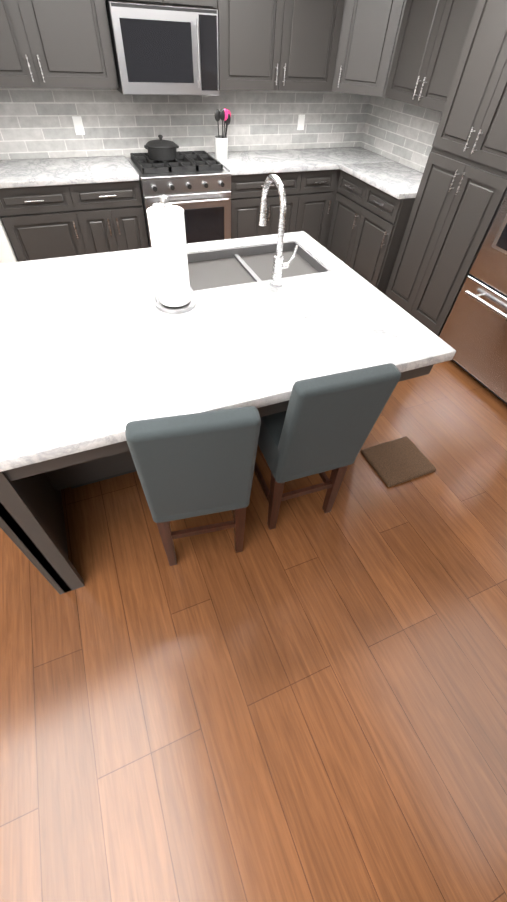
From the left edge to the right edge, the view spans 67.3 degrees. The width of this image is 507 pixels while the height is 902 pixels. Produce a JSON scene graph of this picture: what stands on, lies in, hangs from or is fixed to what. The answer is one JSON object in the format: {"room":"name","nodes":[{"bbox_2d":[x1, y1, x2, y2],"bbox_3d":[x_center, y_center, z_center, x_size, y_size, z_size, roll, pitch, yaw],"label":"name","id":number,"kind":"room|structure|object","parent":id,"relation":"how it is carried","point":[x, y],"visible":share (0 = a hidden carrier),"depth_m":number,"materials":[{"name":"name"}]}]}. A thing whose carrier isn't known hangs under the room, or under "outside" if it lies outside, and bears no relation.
{"room":"kitchen","nodes":[
{"label":"kitchen","id":0,"kind":"room"},
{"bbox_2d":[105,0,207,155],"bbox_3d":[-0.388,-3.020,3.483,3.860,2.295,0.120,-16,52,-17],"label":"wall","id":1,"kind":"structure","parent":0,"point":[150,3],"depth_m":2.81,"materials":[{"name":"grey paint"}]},
{"bbox_2d":[0,0,118,91],"bbox_3d":[-1.534,-2.947,2.449,1.075,0.865,0.328,-16,52,-17],"label":"upper cabinet","id":2,"kind":"object","parent":1,"relation":"attached to","point":[46,45],"depth_m":2.57,"materials":[{"name":"grey wood"}]},
{"bbox_2d":[72,116,84,134],"bbox_3d":[-1.428,-2.657,3.112,0.070,0.115,0.006,-16,52,-17],"label":"electrical outlet plate","id":3,"kind":"object","parent":1,"relation":"attached to","point":[78,125],"depth_m":3.11,"materials":[{"name":"white plastic"}]},
{"bbox_2d":[112,0,215,8],"bbox_3d":[-0.673,-3.329,2.551,0.770,0.434,0.328,-16,52,-17],"label":"upper cabinet","id":4,"kind":"object","parent":1,"relation":"attached to","point":[211,4],"depth_m":2.66,"materials":[{"name":"grey wood"}]},
{"bbox_2d":[105,1,218,95],"bbox_3d":[-0.668,-2.986,2.846,0.746,0.449,0.436,-16,52,-17],"label":"microwave","id":5,"kind":"object","parent":4,"relation":"attached to","point":[164,50],"visible":1,"depth_m":2.73,"materials":[{"name":"silver metal"}]},
{"bbox_2d":[216,0,339,95],"bbox_3d":[0.197,-3.412,2.966,1.116,0.865,0.387,-16,52,-17],"label":"upper cabinet","id":6,"kind":"object","parent":1,"relation":"attached to","point":[266,47],"depth_m":3.00,"materials":[{"name":"grey wood"}]},
{"bbox_2d":[297,115,304,129],"bbox_3d":[0.462,-3.191,3.700,0.070,0.115,0.006,-16,52,-17],"label":"electrical outlet plate","id":7,"kind":"object","parent":1,"relation":"attached to","point":[301,118],"depth_m":3.70,"materials":[{"name":"white plastic"}]},
{"bbox_2d":[328,0,403,99],"bbox_3d":[0.994,-3.501,3.095,0.719,0.865,0.720,-16,52,-17],"label":"upper cabinet","id":8,"kind":"object","parent":1,"relation":"attached to","point":[366,31],"depth_m":3.10,"materials":[{"name":"grey wood"}]},
{"bbox_2d":[0,360,506,901],"bbox_3d":[0.811,-2.773,4.911,9.580,0.060,15.150,-16,52,-17],"label":"floor","id":9,"kind":"structure","parent":0,"point":[304,698],"depth_m":1.54,"materials":[{"name":"brown wood"}]},
{"bbox_2d":[0,184,95,261],"bbox_3d":[-1.766,-1.883,3.335,0.602,0.889,0.598,-16,52,-17],"label":"base cabinet","id":10,"kind":"object","parent":9,"relation":"on","point":[39,223],"depth_m":3.01,"materials":[{"name":"grey wood"}]},
{"bbox_2d":[0,156,138,187],"bbox_3d":[-1.526,-2.238,3.043,1.091,0.040,0.628,-16,52,-17],"label":"countertop","id":11,"kind":"structure","parent":10,"relation":"on","point":[49,171],"depth_m":2.98,"materials":[{"name":"white stone"}]},
{"bbox_2d":[80,180,148,252],"bbox_3d":[-1.325,-2.008,3.472,0.602,0.889,0.598,-16,52,-17],"label":"base cabinet","id":12,"kind":"object","parent":9,"relation":"on","point":[116,218],"depth_m":3.16,"materials":[{"name":"grey wood"}]},
{"bbox_2d":[126,151,230,247],"bbox_3d":[-0.665,-2.151,3.595,0.754,0.957,0.721,-16,52,-17],"label":"stove","id":13,"kind":"object","parent":9,"relation":"on","point":[195,186],"visible":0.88,"depth_m":3.22,"materials":[{"name":"silver metal"}]},
{"bbox_2d":[144,135,178,160],"bbox_3d":[-0.777,-2.576,3.220,0.280,0.152,0.260,-16,52,-17],"label":"pot","id":14,"kind":"object","parent":13,"relation":"on","point":[159,149],"visible":1,"depth_m":3.17,"materials":[{"name":"black metal"}]},
{"bbox_2d":[125,406,260,565],"bbox_3d":[-0.255,0.055,1.646,0.395,1.017,0.580,-9,50,-11],"label":"stool","id":15,"kind":"object","parent":9,"relation":"on","point":[194,465],"visible":0.88,"depth_m":1.24,"materials":[{"name":"grey fabric"}]},
{"bbox_2d":[0,366,432,593],"bbox_3d":[-0.304,-0.337,2.074,1.802,0.886,1.341,-16,52,-17],"label":"kitchen island","id":16,"kind":"object","parent":9,"relation":"on","point":[31,506],"depth_m":1.56,"materials":[{"name":"painted wood"},{"name":"marble"}]},
{"bbox_2d":[0,231,455,473],"bbox_3d":[-0.260,-0.635,1.714,1.801,0.047,1.350,-16,52,-17],"label":"island countertop","id":17,"kind":"structure","parent":16,"relation":"on","point":[87,352],"depth_m":1.51,"materials":[{"name":"white stone"}]},
{"bbox_2d":[147,194,195,313],"bbox_3d":[-0.336,-0.792,1.538,0.180,0.416,0.180,-16,52,-17],"label":"paper towel holder","id":18,"kind":"object","parent":17,"relation":"on","point":[166,222],"visible":1,"depth_m":1.50,"materials":[{"name":"white paper"}]},
{"bbox_2d":[187,242,323,285],"bbox_3d":[-0.025,-0.926,2.092,0.758,0.200,0.428,-16,52,-17],"label":"sink","id":19,"kind":"object","parent":17,"relation":"in","point":[215,266],"depth_m":2.09,"materials":[{"name":"grey metal"}]},
{"bbox_2d":[256,174,299,285],"bbox_3d":[0.115,-1.028,1.767,0.125,0.424,0.250,-16,52,-17],"label":"faucet","id":20,"kind":"object","parent":17,"relation":"on","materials":[{"name":"silver metal"}]},
{"bbox_2d":[230,172,311,238],"bbox_3d":[0.009,-2.384,3.887,0.772,0.889,0.598,-16,52,-17],"label":"base cabinet","id":21,"kind":"object","parent":9,"relation":"on","point":[246,191],"depth_m":3.56,"materials":[{"name":"grey wood"}]},
{"bbox_2d":[208,148,387,175],"bbox_3d":[0.475,-2.803,3.665,1.713,0.040,0.628,-16,52,-17],"label":"countertop","id":22,"kind":"structure","parent":21,"relation":"on","point":[265,161],"depth_m":3.57,"materials":[{"name":"white stone"}]},
{"bbox_2d":[214,108,230,159],"bbox_3d":[-0.275,-2.776,3.334,0.158,0.347,0.130,-16,52,-17],"label":"utensil crock","id":23,"kind":"object","parent":22,"relation":"on","point":[221,143],"visible":1,"depth_m":3.33,"materials":[{"name":"white ceramic"}]},
{"bbox_2d":[304,172,331,242],"bbox_3d":[0.449,-2.508,4.023,0.430,0.889,0.598,-16,52,-17],"label":"base cabinet","id":24,"kind":"object","parent":9,"relation":"on","point":[318,182],"depth_m":3.73,"materials":[{"name":"grey wood"}]},
{"bbox_2d":[254,363,400,529],"bbox_3d":[0.214,-0.099,1.811,0.423,1.017,0.598,-16,52,-17],"label":"stool","id":25,"kind":"object","parent":9,"relation":"on","point":[321,425],"visible":0.79,"depth_m":1.46,"materials":[{"name":"grey fabric"}]},
{"bbox_2d":[328,172,359,261],"bbox_3d":[1.173,-2.265,3.855,0.597,0.889,0.542,-16,52,-17],"label":"base cabinet","id":26,"kind":"object","parent":9,"relation":"on","point":[349,187],"depth_m":3.71,"materials":[{"name":"grey wood"}]},
{"bbox_2d":[344,180,411,293],"bbox_3d":[1.331,-1.973,3.610,0.597,0.889,0.532,-16,52,-17],"label":"base cabinet","id":27,"kind":"object","parent":9,"relation":"on","point":[378,223],"depth_m":3.41,"materials":[{"name":"grey wood"}]},
{"bbox_2d":[340,160,419,199],"bbox_3d":[1.268,-2.406,3.367,0.627,0.040,0.894,-16,52,-17],"label":"countertop","id":28,"kind":"structure","parent":27,"relation":"on","point":[392,177],"depth_m":3.35,"materials":[{"name":"white stone"}]},
{"bbox_2d":[361,436,435,486],"bbox_3d":[0.902,0.058,2.376,0.360,0.026,0.305,-16,52,-17],"label":"kitchen mat","id":29,"kind":"object","parent":9,"relation":"on","point":[398,461],"visible":0.96,"depth_m":2.35,"materials":[{"name":"brown fabric"}]},
{"bbox_2d":[384,0,506,336],"bbox_3d":[1.743,-1.999,2.749,0.637,2.254,0.768,-16,52,-17],"label":"tall cabinet","id":30,"kind":"object","parent":9,"relation":"on","point":[458,194],"depth_m":2.67,"materials":[{"name":"grey wood"}]},
{"bbox_2d":[439,192,506,403],"bbox_3d":[2.027,-1.176,2.315,0.736,1.850,1.019,-16,52,-17],"label":"fridge","id":31,"kind":"object","parent":9,"relation":"on","point":[473,334],"visible":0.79,"depth_m":2.71,"materials":[{"name":"grey metal"}]},
{"bbox_2d":[384,0,471,115],"bbox_3d":[1.417,-3.048,2.725,0.386,0.865,0.931,-16,52,-17],"label":"upper cabinet","id":32,"kind":"object","parent":0,"relation":"attached to","point":[428,38],"depth_m":2.83,"materials":[{"name":"grey wood"}]},
{"bbox_3d":[-3.461,-2.315,2.671,0.120,2.295,15.120,-16,52,-17],"label":"wall","id":33,"kind":"structure","parent":0,"visible":0},
{"bbox_2d":[0,220,16,263],"bbox_3d":[-1.023,-2.934,3.411,5.122,2.230,15.000,-16,52,-17],"label":"trim","id":34,"kind":"structure","parent":33,"relation":"attached to","point":[7,255],"depth_m":2.96,"materials":[{"name":"white"}]}
]}

